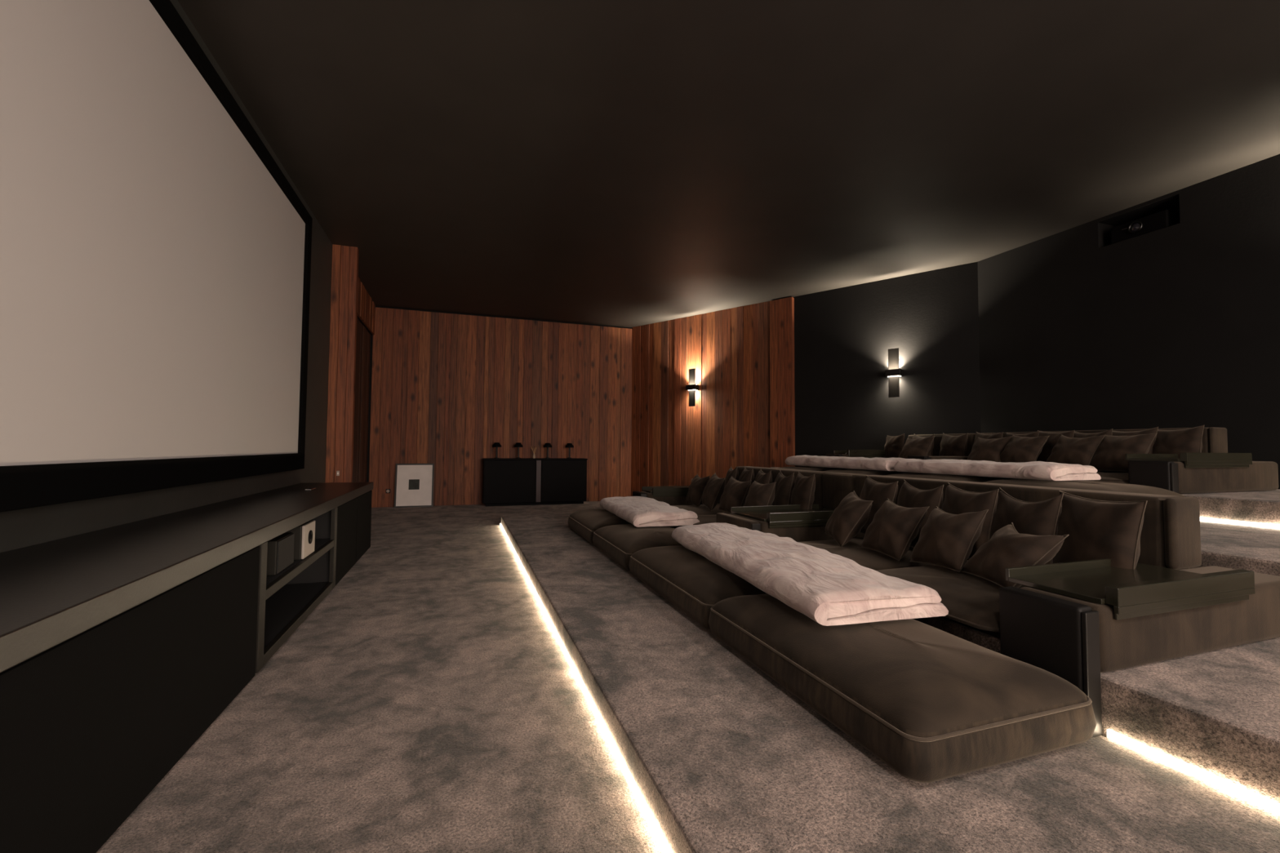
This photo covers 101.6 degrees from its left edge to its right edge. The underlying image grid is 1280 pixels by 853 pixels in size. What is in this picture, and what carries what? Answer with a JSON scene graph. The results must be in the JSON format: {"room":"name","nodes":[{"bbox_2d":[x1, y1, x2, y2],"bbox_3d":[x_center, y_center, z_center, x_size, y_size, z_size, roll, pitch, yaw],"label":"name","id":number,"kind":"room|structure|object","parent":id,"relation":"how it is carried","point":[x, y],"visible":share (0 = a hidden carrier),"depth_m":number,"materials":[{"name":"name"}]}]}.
{"room":"home theater","nodes":[
{"label":"home theater","id":0,"kind":"room"},
{"bbox_2d":[0,0,370,552],"bbox_3d":[-2.414,-0.688,1.741,0.215,3.780,16.808,1,-2,-19],"label":"wall","id":1,"kind":"structure","parent":0,"point":[24,527],"depth_m":4.58,"materials":[{"name":"grey paint"}]},
{"bbox_2d":[0,0,312,511],"bbox_3d":[-2.616,-1.009,2.753,0.074,2.700,5.990,1,-2,-19],"label":"projection screen","id":2,"kind":"object","parent":1,"relation":"attached to","point":[155,253],"visible":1,"depth_m":2.66,"materials":[{"name":"grey fabric"}]},
{"bbox_2d":[324,244,359,482],"bbox_3d":[-3.915,-0.494,6.853,0.292,3.780,0.099,1,-2,-19],"label":"wall panel","id":3,"kind":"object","parent":1,"relation":"attached to","point":[344,268],"depth_m":6.83,"materials":[{"name":"brown wood"}]},
{"bbox_2d":[351,253,359,482],"bbox_3d":[-4.069,-0.491,6.948,0.465,3.780,0.180,1,-2,-19],"label":"trim","id":4,"kind":"structure","parent":1,"relation":"attached to","point":[358,254],"depth_m":7.12,"materials":[{"name":"brown wood"}]},
{"bbox_2d":[96,501,662,852],"bbox_3d":[1.475,1.341,3.022,9.400,0.120,17.450,1,-2,-19],"label":"floor","id":5,"kind":"structure","parent":0,"point":[429,702],"depth_m":2.08,"materials":[{"name":"carpet"}]},
{"bbox_2d":[0,482,373,852],"bbox_3d":[-2.186,0.862,2.381,0.710,0.737,7.180,1,-2,-19],"label":"media cabinet","id":6,"kind":"object","parent":5,"relation":"on","point":[121,646],"visible":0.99,"depth_m":1.70,"materials":[{"name":"grey wood"}]},
{"bbox_2d":[0,482,373,672],"bbox_3d":[-2.184,0.535,2.394,0.710,0.082,7.180,1,-2,-19],"label":"countertop","id":7,"kind":"structure","parent":6,"relation":"on","point":[52,593],"depth_m":1.90,"materials":[{"name":"grey wood"}]},
{"bbox_2d":[266,532,294,575],"bbox_3d":[-2.247,0.755,3.094,0.263,0.194,0.320,1,-2,-19],"label":"amplifier","id":8,"kind":"object","parent":6,"relation":"in","point":[280,553],"visible":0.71,"depth_m":3.04,"materials":[{"name":"black paint"}]},
{"bbox_2d":[255,506,337,673],"bbox_3d":[-2.181,0.934,3.395,0.030,0.634,1.700,1,-2,-19],"label":"shelf","id":9,"kind":"object","parent":6,"relation":"attached to","point":[264,590],"depth_m":3.03,"materials":[{"name":"grey wood"}]},
{"bbox_2d":[284,520,315,560],"bbox_3d":[-2.356,0.756,3.474,0.302,0.222,0.290,1,-2,-19],"label":"speaker","id":10,"kind":"object","parent":6,"relation":"in","point":[304,534],"visible":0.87,"depth_m":3.39},
{"bbox_2d":[394,463,434,507],"bbox_3d":[-4.248,1.108,9.838,0.670,0.817,0.138,1,-2,-19],"label":"picture frame","id":11,"kind":"object","parent":5,"relation":"on","point":[414,482],"visible":1,"depth_m":9.83,"materials":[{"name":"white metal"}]},
{"bbox_2d":[482,457,587,506],"bbox_3d":[-2.091,1.096,10.439,2.030,0.912,0.420,1,-2,-19],"label":"sideboard","id":12,"kind":"object","parent":5,"relation":"on","point":[506,482],"visible":1,"depth_m":10.24,"materials":[{"name":"black paint"}]},
{"bbox_2d":[492,442,501,458],"bbox_3d":[-2.806,0.469,10.233,0.176,0.314,0.176,1,-2,-19],"label":"table lamp","id":13,"kind":"object","parent":12,"relation":"on","point":[496,445],"visible":1,"depth_m":10.20,"materials":[{"name":"black metal"}]},
{"bbox_2d":[514,442,523,458],"bbox_3d":[-2.413,0.477,10.368,0.176,0.314,0.176,1,-2,-19],"label":"table lamp","id":14,"kind":"object","parent":12,"relation":"on","point":[517,445],"visible":1,"depth_m":10.33,"materials":[{"name":"black metal"}]},
{"bbox_2d":[530,446,537,458],"bbox_3d":[-2.111,0.507,10.428,0.164,0.263,0.051,1,-2,-19],"label":"vase","id":15,"kind":"object","parent":12,"relation":"on","point":[534,451],"visible":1,"depth_m":10.42,"materials":[{"name":"beige ceramic"}]},
{"bbox_2d":[543,443,551,458],"bbox_3d":[-1.865,0.489,10.556,0.176,0.314,0.176,1,-2,-19],"label":"table lamp","id":16,"kind":"object","parent":12,"relation":"on","point":[546,445],"visible":1,"depth_m":10.52,"materials":[{"name":"black metal"}]},
{"bbox_2d":[564,443,573,458],"bbox_3d":[-1.444,0.497,10.700,0.176,0.314,0.176,1,-2,-19],"label":"table lamp","id":17,"kind":"object","parent":12,"relation":"on","point":[568,445],"visible":1,"depth_m":10.66,"materials":[{"name":"black metal"}]},
{"bbox_2d":[366,306,632,507],"bbox_3d":[-2.894,-0.339,10.585,5.970,3.780,0.236,1,-2,-19],"label":"wall","id":18,"kind":"structure","parent":0,"point":[573,382],"depth_m":10.44,"materials":[{"name":"brown wood"}]},
{"bbox_2d":[177,0,1279,327],"bbox_3d":[1.502,-2.555,3.177,9.400,0.120,17.450,1,-2,-19],"label":"ceiling","id":19,"kind":"structure","parent":0,"point":[624,163],"depth_m":4.29,"materials":[{"name":"black paint"}]},
{"bbox_2d":[631,262,981,496],"bbox_3d":[2.316,-0.349,9.431,6.797,3.780,0.286,-2,-3,40],"label":"wall","id":20,"kind":"structure","parent":0,"point":[843,336],"depth_m":8.75,"materials":[{"name":"black paint"}]},
{"bbox_2d":[685,368,698,406],"bbox_3d":[1.031,-0.765,10.262,0.210,0.740,0.150,-2,-3,40],"label":"wall sconce","id":21,"kind":"object","parent":20,"relation":"attached to","point":[691,387],"visible":1,"depth_m":10.23,"materials":[{"name":"black metal"}]},
{"bbox_2d":[769,297,795,467],"bbox_3d":[2.475,-0.352,9.091,0.417,3.760,0.097,-2,-3,40],"label":"wall panel","id":22,"kind":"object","parent":20,"relation":"attached to","point":[782,401],"depth_m":9.06,"materials":[{"name":"brown wood"}]},
{"bbox_2d":[884,347,902,397],"bbox_3d":[3.845,-0.810,7.907,0.210,0.740,0.150,-2,-3,40],"label":"wall sconce","id":23,"kind":"object","parent":20,"relation":"attached to","point":[893,372],"visible":1,"depth_m":7.88,"materials":[{"name":"black metal"}]},
{"bbox_2d":[501,513,1279,852],"bbox_3d":[0.987,1.139,1.301,1.605,0.140,13.900,1,-2,-19],"label":"platform","id":24,"kind":"structure","parent":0,"point":[722,757],"depth_m":1.62,"materials":[{"name":"carpet"}]},
{"bbox_2d":[499,523,671,852],"bbox_3d":[0.215,1.178,1.056,0.012,0.027,13.840,1,-2,-19],"label":"led strip","id":25,"kind":"object","parent":24,"relation":"attached to","point":[659,837],"visible":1,"depth_m":2.02,"materials":[{"name":"white"}]},
{"bbox_2d":[568,509,681,571],"bbox_3d":[-0.112,1.092,5.425,0.829,0.269,2.459,1,-2,-19],"label":"ottoman","id":26,"kind":"object","parent":24,"relation":"on","point":[615,536],"visible":0.6,"depth_m":4.79,"materials":[{"name":"fabric"}]},
{"bbox_2d":[568,509,631,544],"bbox_3d":[-0.301,1.106,5.977,0.829,0.257,1.290,1,-2,-19],"label":"cushion","id":27,"kind":"object","parent":26,"relation":"on","point":[584,522],"depth_m":5.68,"materials":[{"name":"brown fabric"}]},
{"bbox_2d":[592,524,681,571],"bbox_3d":[0.095,1.064,4.823,0.829,0.255,1.185,1,-2,-19],"label":"cushion","id":28,"kind":"object","parent":26,"relation":"on","point":[618,542],"depth_m":4.53,"materials":[{"name":"brown fabric"}]},
{"bbox_2d":[600,496,699,527],"bbox_3d":[0.043,0.886,5.641,0.687,0.144,1.626,1,-2,-16],"label":"folded blanket","id":29,"kind":"object","parent":26,"relation":"on","point":[639,511],"visible":1,"depth_m":5.00,"materials":[{"name":"fabric"}]},
{"bbox_2d":[632,491,719,505],"bbox_3d":[0.652,1.060,6.778,1.475,0.447,0.334,1,-2,-19],"label":"armrest","id":30,"kind":"object","parent":24,"relation":"on","point":[671,500],"visible":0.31,"depth_m":6.53,"materials":[{"name":"brown fabric"}]},
{"bbox_2d":[641,485,688,497],"bbox_3d":[0.494,0.826,6.735,0.870,0.116,0.370,1,-2,-19],"label":"tray","id":31,"kind":"object","parent":30,"relation":"on","point":[671,491],"visible":0.61,"depth_m":6.52,"materials":[{"name":"paint"}]},
{"bbox_2d":[715,512,865,542],"bbox_3d":[1.262,0.970,4.399,1.085,0.447,0.594,1,-2,-19],"label":"armrest","id":32,"kind":"object","parent":24,"relation":"on","point":[800,534],"visible":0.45,"depth_m":4.11,"materials":[{"name":"brown fabric"}]},
{"bbox_2d":[730,503,834,528],"bbox_3d":[1.323,0.739,4.398,0.940,0.116,0.572,1,-2,-19],"label":"tray","id":33,"kind":"object","parent":32,"relation":"on","point":[790,515],"visible":0.67,"depth_m":4.13,"materials":[{"name":"paint"}]},
{"bbox_2d":[628,545,1096,782],"bbox_3d":[0.738,1.000,2.948,0.829,0.267,2.769,1,-2,-19],"label":"ottoman","id":34,"kind":"object","parent":24,"relation":"on","point":[931,704],"visible":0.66,"depth_m":1.82,"materials":[{"name":"fabric"}]},
{"bbox_2d":[628,545,766,629],"bbox_3d":[0.517,1.018,3.593,0.829,0.255,1.405,1,-2,-19],"label":"cushion","id":35,"kind":"object","parent":34,"relation":"on","point":[693,584],"depth_m":3.23,"materials":[{"name":"brown fabric"}]},
{"bbox_2d":[671,522,948,626],"bbox_3d":[0.799,0.793,3.208,0.696,0.144,2.043,1,-2,-14],"label":"folded blanket","id":36,"kind":"object","parent":34,"relation":"on","point":[828,588],"visible":0.99,"depth_m":2.51,"materials":[{"name":"fabric"}]},
{"bbox_2d":[708,593,1096,782],"bbox_3d":[0.964,0.969,2.292,0.829,0.255,1.380,1,-2,-19],"label":"cushion","id":37,"kind":"object","parent":34,"relation":"on","point":[932,704],"depth_m":1.77,"materials":[{"name":"brown fabric"}]},
{"bbox_2d":[999,565,1279,737],"bbox_3d":[2.215,0.890,2.224,1.475,0.447,0.318,1,-2,-19],"label":"armrest","id":38,"kind":"object","parent":24,"relation":"on","point":[1074,640],"visible":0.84,"depth_m":1.99,"materials":[{"name":"brown fabric"}]},
{"bbox_2d":[1004,558,1254,620],"bbox_3d":[2.059,0.656,2.206,0.890,0.116,0.400,1,-2,-19],"label":"tray","id":39,"kind":"object","parent":38,"relation":"on","point":[1146,589],"visible":0.93,"depth_m":2.09,"materials":[{"name":"paint"}]},
{"bbox_2d":[669,525,1279,816],"bbox_3d":[2.419,1.069,1.795,1.420,0.340,13.900,1,-2,-19],"label":"platform","id":40,"kind":"structure","parent":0,"point":[1215,712],"depth_m":1.73,"materials":[{"name":"carpet"}]},
{"bbox_2d":[671,466,866,525],"bbox_3d":[1.016,0.742,5.469,1.347,0.583,2.383,1,-2,-19],"label":"sofa","id":41,"kind":"object","parent":40,"relation":"on","point":[831,487],"visible":0.22,"depth_m":4.92,"materials":[{"name":"fabric"}]},
{"bbox_2d":[685,474,710,506],"bbox_3d":[0.686,0.753,6.216,0.215,0.366,0.402,1,-2,-12],"label":"throw pillow","id":42,"kind":"object","parent":41,"relation":"on","point":[696,488],"visible":0.83,"depth_m":6.09,"materials":[{"name":"brown fabric"}]},
{"bbox_2d":[671,503,729,515],"bbox_3d":[0.680,0.972,6.082,1.119,0.087,0.991,1,-2,-19],"label":"seat cushion","id":43,"kind":"object","parent":41,"relation":"on","point":[702,509],"depth_m":5.84,"materials":[{"name":"brown fabric"}]},
{"bbox_2d":[687,514,716,525],"bbox_3d":[0.997,0.937,5.160,1.119,0.087,0.991,1,-2,-19],"label":"seat cushion","id":44,"kind":"object","parent":41,"relation":"on","point":[703,518],"depth_m":5.08,"materials":[{"name":"brown fabric"}]},
{"bbox_2d":[701,472,724,511],"bbox_3d":[0.815,0.724,5.840,0.217,0.396,0.414,1,-2,-5],"label":"throw pillow","id":45,"kind":"object","parent":41,"relation":"on","point":[713,492],"visible":0.98,"depth_m":5.68,"materials":[{"name":"brown fabric"}]},
{"bbox_2d":[724,466,738,485],"bbox_3d":[1.071,0.702,6.181,0.174,0.463,0.469,0,-2,0],"label":"throw pillow","id":46,"kind":"object","parent":41,"relation":"on","point":[734,473],"visible":0.4,"depth_m":6.02,"materials":[{"name":"brown fabric"}]},
{"bbox_2d":[718,475,751,513],"bbox_3d":[0.970,0.712,5.385,0.220,0.386,0.399,1,-2,-16],"label":"throw pillow","id":47,"kind":"object","parent":41,"relation":"on","point":[735,493],"visible":0.87,"depth_m":5.28,"materials":[{"name":"brown fabric"}]},
{"bbox_2d":[737,467,754,505],"bbox_3d":[1.181,0.688,5.860,0.187,0.469,0.478,0,-2,2],"label":"throw pillow","id":48,"kind":"object","parent":41,"relation":"on","point":[747,475],"visible":0.38,"depth_m":5.69,"materials":[{"name":"brown fabric"}]},
{"bbox_2d":[743,480,776,506],"bbox_3d":[1.121,0.701,4.949,0.216,0.376,0.394,1,-2,-20],"label":"throw pillow","id":49,"kind":"object","parent":41,"relation":"on","point":[759,495],"visible":0.7,"depth_m":4.83,"materials":[{"name":"brown fabric"}]},
{"bbox_2d":[755,469,772,484],"bbox_3d":[1.294,0.683,5.539,0.183,0.454,0.461,1,-2,-3],"label":"throw pillow","id":50,"kind":"object","parent":41,"relation":"on","point":[761,477],"visible":0.34,"depth_m":5.38,"materials":[{"name":"brown fabric"}]},
{"bbox_2d":[771,470,795,505],"bbox_3d":[1.408,0.670,5.179,0.184,0.453,0.461,0,-2,1],"label":"throw pillow","id":51,"kind":"object","parent":41,"relation":"on","point":[784,486],"visible":0.58,"depth_m":5.01,"materials":[{"name":"brown fabric"}]},
{"bbox_2d":[791,471,815,509],"bbox_3d":[1.515,0.659,4.886,0.175,0.452,0.461,0,-2,-1],"label":"throw pillow","id":52,"kind":"object","parent":41,"relation":"on","point":[803,491],"visible":0.72,"depth_m":4.72,"materials":[{"name":"brown fabric"}]},
{"bbox_2d":[798,475,1201,638],"bbox_3d":[1.752,0.661,3.322,1.347,0.583,2.130,1,-2,-19],"label":"sofa","id":53,"kind":"object","parent":40,"relation":"on","point":[1171,535],"visible":0.3,"depth_m":2.58,"materials":[{"name":"fabric"}]},
{"bbox_2d":[825,490,873,547],"bbox_3d":[1.504,0.662,3.795,0.247,0.368,0.420,0,-2,4],"label":"throw pillow","id":54,"kind":"object","parent":53,"relation":"on","point":[847,520],"visible":1,"depth_m":3.65,"materials":[{"name":"brown fabric"}]},
{"bbox_2d":[859,475,897,533],"bbox_3d":[1.794,0.618,3.979,0.178,0.466,0.474,1,-2,-3],"label":"throw pillow","id":55,"kind":"object","parent":53,"relation":"on","point":[872,490],"visible":0.41,"depth_m":3.88,"materials":[{"name":"brown fabric"}]},
{"bbox_2d":[798,537,968,570],"bbox_3d":[1.513,0.881,3.657,1.119,0.087,0.961,1,-2,-19],"label":"seat cushion","id":56,"kind":"object","parent":53,"relation":"on","point":[866,557],"depth_m":3.42,"materials":[{"name":"brown fabric"}]},
{"bbox_2d":[860,498,929,560],"bbox_3d":[1.639,0.659,3.396,0.243,0.344,0.396,1,-2,-11],"label":"throw pillow","id":57,"kind":"object","parent":53,"relation":"on","point":[893,528],"visible":1,"depth_m":3.29,"materials":[{"name":"brown fabric"}]},
{"bbox_2d":[897,480,943,546],"bbox_3d":[1.911,0.610,3.619,0.186,0.455,0.460,0,-2,-2],"label":"throw pillow","id":58,"kind":"object","parent":53,"relation":"on","point":[909,496],"visible":0.38,"depth_m":3.51,"materials":[{"name":"brown fabric"}]},
{"bbox_2d":[910,506,988,572],"bbox_3d":[1.767,0.637,3.017,0.251,0.358,0.401,1,-2,-13],"label":"throw pillow","id":59,"kind":"object","parent":53,"relation":"on","point":[947,540],"visible":1,"depth_m":2.91,"materials":[{"name":"brown fabric"}]},
{"bbox_2d":[876,562,1028,631],"bbox_3d":[1.819,0.846,2.764,1.119,0.090,0.961,1,-2,-19],"label":"seat cushion","id":60,"kind":"object","parent":53,"relation":"on","point":[971,600],"depth_m":2.54,"materials":[{"name":"brown fabric"}]},
{"bbox_2d":[941,482,999,559],"bbox_3d":[2.040,0.596,3.269,0.190,0.457,0.459,0,-2,0],"label":"throw pillow","id":61,"kind":"object","parent":53,"relation":"on","point":[957,500],"visible":0.45,"depth_m":3.13,"materials":[{"name":"brown fabric"}]},
{"bbox_2d":[960,522,1069,587],"bbox_3d":[1.891,0.658,2.668,0.294,0.285,0.390,0,-2,1],"label":"throw pillow","id":62,"kind":"object","parent":53,"relation":"on","point":[1006,548],"visible":0.87,"depth_m":2.57,"materials":[{"name":"brown fabric"}]},
{"bbox_2d":[991,487,1063,564],"bbox_3d":[2.150,0.583,2.938,0.188,0.458,0.464,1,-2,-3],"label":"throw pillow","id":63,"kind":"object","parent":53,"relation":"on","point":[1040,517],"visible":0.56,"depth_m":2.83,"materials":[{"name":"brown fabric"}]},
{"bbox_2d":[1052,490,1147,569],"bbox_3d":[2.264,0.570,2.613,0.186,0.459,0.463,0,-2,-2],"label":"throw pillow","id":64,"kind":"object","parent":53,"relation":"on","point":[1095,529],"visible":0.7,"depth_m":2.52,"materials":[{"name":"brown fabric"}]},
{"bbox_2d":[1106,728,1279,815],"bbox_3d":[2.813,0.951,-1.562,0.012,0.027,7.190,1,-2,-19],"label":"led strip","id":65,"kind":"object","parent":40,"relation":"attached to","point":[1255,798],"visible":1,"depth_m":1.61,"materials":[{"name":"white"}]},
{"bbox_2d":[691,478,1279,576],"bbox_3d":[3.801,0.947,2.274,1.500,0.640,13.900,1,-2,-19],"label":"floor","id":66,"kind":"structure","parent":0,"point":[1255,549],"depth_m":2.77,"materials":[{"name":"carpet"}]},
{"bbox_2d":[777,466,906,475],"bbox_3d":[2.545,0.665,6.799,0.829,0.266,1.974,1,-2,-19],"label":"chaise","id":67,"kind":"object","parent":66,"relation":"on","point":[800,468],"visible":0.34,"depth_m":6.27,"materials":[{"name":"fabric"}]},
{"bbox_2d":[777,466,845,471],"bbox_3d":[2.390,0.676,7.250,0.829,0.254,1.020,1,-2,-19],"label":"cushion","id":68,"kind":"object","parent":67,"relation":"on","point":[801,468],"depth_m":6.98,"materials":[{"name":"brown fabric"}]},
{"bbox_2d":[785,454,911,471],"bbox_3d":[2.628,0.444,6.570,0.625,0.147,1.884,1,-2,-19],"label":"folded blanket","id":69,"kind":"object","parent":67,"relation":"on","point":[880,464],"visible":0.9,"depth_m":6.25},
{"bbox_2d":[822,469,906,475],"bbox_3d":[2.708,0.642,6.325,0.829,0.253,0.970,1,-2,-19],"label":"cushion","id":70,"kind":"object","parent":67,"relation":"on","point":[847,471],"depth_m":6.07,"materials":[{"name":"brown fabric"}]},
{"bbox_2d":[825,453,887,457],"bbox_3d":[3.184,0.628,7.637,0.905,0.447,0.304,1,-2,-19],"label":"armrest","id":71,"kind":"object","parent":66,"relation":"on","point":[826,455],"visible":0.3,"depth_m":7.45,"materials":[{"name":"brown fabric"}]},
{"bbox_2d":[833,449,885,457],"bbox_3d":[3.208,0.397,7.635,0.670,0.116,0.300,1,-2,-19],"label":"tray","id":72,"kind":"object","parent":71,"relation":"on","point":[851,453],"visible":0.86,"depth_m":7.50,"materials":[{"name":"paint"}]},
{"bbox_2d":[906,455,968,473],"bbox_3d":[3.740,0.578,6.280,1.075,0.447,0.274,1,-2,-19],"label":"armrest","id":73,"kind":"object","parent":66,"relation":"on","point":[908,456],"visible":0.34,"depth_m":6.11,"materials":[{"name":"brown fabric"}]},
{"bbox_2d":[884,472,1184,497],"bbox_3d":[3.247,0.588,4.753,0.829,0.268,2.344,1,-2,-19],"label":"chaise","id":74,"kind":"object","parent":66,"relation":"on","point":[1084,485],"visible":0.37,"depth_m":4.09,"materials":[{"name":"fabric"}]},
{"bbox_2d":[884,472,1002,482],"bbox_3d":[3.060,0.602,5.299,0.829,0.256,1.190,1,-2,-19],"label":"cushion","id":75,"kind":"object","parent":74,"relation":"on","point":[920,475],"depth_m":5.01,"materials":[{"name":"brown fabric"}]},
{"bbox_2d":[893,458,1101,480],"bbox_3d":[3.212,0.383,4.876,0.631,0.143,1.578,1,-2,-19],"label":"folded blanket","id":76,"kind":"object","parent":74,"relation":"on","point":[1035,470],"visible":1,"depth_m":4.42,"materials":[{"name":"fabric"}]},
{"bbox_2d":[984,479,1184,497],"bbox_3d":[3.438,0.561,4.198,0.829,0.256,1.170,1,-2,-19],"label":"cushion","id":77,"kind":"object","parent":74,"relation":"on","point":[1084,485],"depth_m":3.91,"materials":[{"name":"brown fabric"}]},
{"bbox_2d":[1128,460,1278,493],"bbox_3d":[4.639,0.504,4.276,1.475,0.447,0.278,1,-2,-19],"label":"armrest","id":78,"kind":"object","parent":66,"relation":"on","point":[1173,476],"visible":0.67,"depth_m":4.09,"materials":[{"name":"brown fabric"}]},
{"bbox_2d":[1124,453,1252,467],"bbox_3d":[4.480,0.271,4.268,0.890,0.116,0.380,1,-2,-19],"label":"tray","id":79,"kind":"object","parent":78,"relation":"on","point":[1191,460],"visible":1,"depth_m":4.11,"materials":[{"name":"paint"}]},
{"bbox_2d":[770,466,1279,529],"bbox_3d":[5.315,0.888,2.796,1.700,0.820,13.900,1,-2,-19],"label":"floor","id":80,"kind":"structure","parent":0,"point":[1253,506],"depth_m":3.66,"materials":[{"name":"carpet"}]},
{"bbox_2d":[845,432,995,473],"bbox_3d":[3.652,0.358,6.899,1.347,0.533,1.418,1,-2,-19],"label":"sofa","id":81,"kind":"object","parent":80,"relation":"on","point":[938,437],"visible":0.03,"depth_m":7.08,"materials":[{"name":"fabric"}]},
{"bbox_2d":[884,433,904,457],"bbox_3d":[3.698,0.315,7.606,0.185,0.415,0.459,1,-2,-3],"label":"throw pillow","id":82,"kind":"object","parent":81,"relation":"on","point":[894,445],"visible":0.71,"depth_m":7.49,"materials":[{"name":"brown fabric"}]},
{"bbox_2d":[898,435,934,458],"bbox_3d":[3.631,0.311,6.894,0.249,0.370,0.464,1,-2,-18],"label":"throw pillow","id":83,"kind":"object","parent":81,"relation":"on","point":[918,446],"visible":0.7,"depth_m":6.80,"materials":[{"name":"brown fabric"}]},
{"bbox_2d":[912,434,934,456],"bbox_3d":[3.853,0.300,7.152,0.171,0.411,0.457,1,-2,-6],"label":"throw pillow","id":84,"kind":"object","parent":81,"relation":"on","point":[915,437],"visible":0.16,"depth_m":6.96,"materials":[{"name":"brown fabric"}]},
{"bbox_2d":[938,432,968,456],"bbox_3d":[4.015,0.282,6.699,0.180,0.412,0.455,1,-2,-7],"label":"throw pillow","id":85,"kind":"object","parent":81,"relation":"on","point":[950,446],"visible":0.76,"depth_m":6.59,"materials":[{"name":"brown fabric"}]},
{"bbox_2d":[990,426,1227,484],"bbox_3d":[4.207,0.297,5.284,1.347,0.533,1.960,1,-2,-19],"label":"sofa","id":86,"kind":"object","parent":80,"relation":"on","point":[1215,440],"visible":0.15,"depth_m":4.55,"materials":[{"name":"fabric"}]},
{"bbox_2d":[972,431,1003,446],"bbox_3d":[4.162,0.264,6.264,0.179,0.415,0.459,1,-2,-6],"label":"throw pillow","id":87,"kind":"object","parent":86,"relation":"on","point":[1000,435],"visible":0.23,"depth_m":6.23,"materials":[{"name":"brown fabric"}]},
{"bbox_2d":[967,435,1013,462],"bbox_3d":[3.955,0.285,5.949,0.245,0.351,0.444,1,-2,-15],"label":"throw pillow","id":88,"kind":"object","parent":86,"relation":"on","point":[989,450],"visible":0.72,"depth_m":5.86,"materials":[{"name":"brown fabric"}]},
{"bbox_2d":[1004,431,1039,437],"bbox_3d":[4.283,0.256,5.894,0.190,0.403,0.451,1,-2,-3],"label":"throw pillow","id":89,"kind":"object","parent":86,"relation":"on","point":[1033,434],"visible":0.15,"depth_m":5.81,"materials":[{"name":"brown fabric"}]},
{"bbox_2d":[1000,435,1048,462],"bbox_3d":[4.078,0.265,5.591,0.251,0.364,0.461,1,-2,-9],"label":"throw pillow","id":90,"kind":"object","parent":86,"relation":"on","point":[1019,449],"visible":0.77,"depth_m":5.50,"materials":[{"name":"brown fabric"}]},
{"bbox_2d":[1036,430,1075,462],"bbox_3d":[4.406,0.241,5.564,0.191,0.410,0.447,0,-2,-1],"label":"throw pillow","id":91,"kind":"object","parent":86,"relation":"on","point":[1053,437],"visible":0.37,"depth_m":5.54,"materials":[{"name":"brown fabric"}]},
{"bbox_2d":[1016,471,1128,484],"bbox_3d":[4.249,0.463,4.800,1.119,0.084,0.966,1,-2,-19],"label":"seat cushion","id":92,"kind":"object","parent":86,"relation":"on","point":[1106,477],"depth_m":4.37,"materials":[{"name":"brown fabric"}]},
{"bbox_2d":[1046,434,1106,465],"bbox_3d":[4.239,0.251,5.118,0.240,0.357,0.455,1,-2,-9],"label":"throw pillow","id":93,"kind":"object","parent":86,"relation":"on","point":[1073,451],"visible":0.77,"depth_m":5.03,"materials":[{"name":"brown fabric"}]},
{"bbox_2d":[1073,428,1112,438],"bbox_3d":[4.515,0.231,5.243,0.182,0.406,0.447,1,-2,-5],"label":"throw pillow","id":94,"kind":"object","parent":86,"relation":"on","point":[1079,435],"visible":0.19,"depth_m":5.20,"materials":[{"name":"brown fabric"}]},
{"bbox_2d":[1089,432,1157,471],"bbox_3d":[4.369,0.239,4.750,0.247,0.352,0.448,1,-2,-10],"label":"throw pillow","id":95,"kind":"object","parent":86,"relation":"on","point":[1109,455],"visible":0.84,"depth_m":4.69,"materials":[{"name":"brown fabric"}]},
{"bbox_2d":[1111,426,1158,453],"bbox_3d":[4.622,0.216,4.921,0.176,0.411,0.457,1,-2,-6],"label":"throw pillow","id":96,"kind":"object","parent":86,"relation":"on","point":[1153,430],"visible":0.19,"depth_m":4.81,"materials":[{"name":"brown fabric"}]},
{"bbox_2d":[1152,425,1204,457],"bbox_3d":[4.723,0.203,4.619,0.188,0.415,0.457,1,-2,-5],"label":"throw pillow","id":97,"kind":"object","parent":86,"relation":"on","point":[1189,440],"visible":0.44,"depth_m":4.53,"materials":[{"name":"brown fabric"}]},
{"bbox_2d":[1200,517,1279,528],"bbox_3d":[5.387,0.529,-0.038,0.012,0.027,8.370,1,-2,-19],"label":"led strip","id":98,"kind":"object","parent":80,"relation":"attached to","point":[1203,519],"visible":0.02,"depth_m":3.59,"materials":[{"name":"white"}]},
{"bbox_2d":[977,154,1279,489],"bbox_3d":[6.755,-0.612,2.077,0.500,3.780,11.500,1,-2,-19],"label":"wall","id":99,"kind":"structure","parent":0,"point":[1176,326],"depth_m":5.48,"materials":[{"name":"black paint"}]},
{"bbox_2d":[1111,209,1180,244],"bbox_3d":[5.505,-2.130,5.662,0.400,0.199,0.500,1,-2,-19],"label":"projector","id":100,"kind":"object","parent":99,"relation":"on","point":[1166,218],"visible":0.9,"depth_m":5.55,"materials":[{"name":"black paint"}]},
{"bbox_3d":[-4.921,-0.444,8.283,0.640,3.780,2.880,1,-2,-19],"label":"wall","id":101,"kind":"structure","parent":0,"visible":0},
{"bbox_2d":[357,315,373,335],"bbox_3d":[-4.620,-2.047,8.441,0.150,0.560,2.890,1,-2,-19],"label":"trim","id":102,"kind":"structure","parent":101,"relation":"attached to","point":[358,318],"depth_m":9.04,"materials":[{"name":"black paint"}]},
{"bbox_2d":[357,277,375,334],"bbox_3d":[-4.522,-2.046,8.453,0.043,0.560,2.847,1,-2,-19],"label":"trim","id":103,"kind":"structure","parent":101,"relation":"attached to","point":[366,306],"depth_m":8.86,"materials":[{"name":"brown wood"}]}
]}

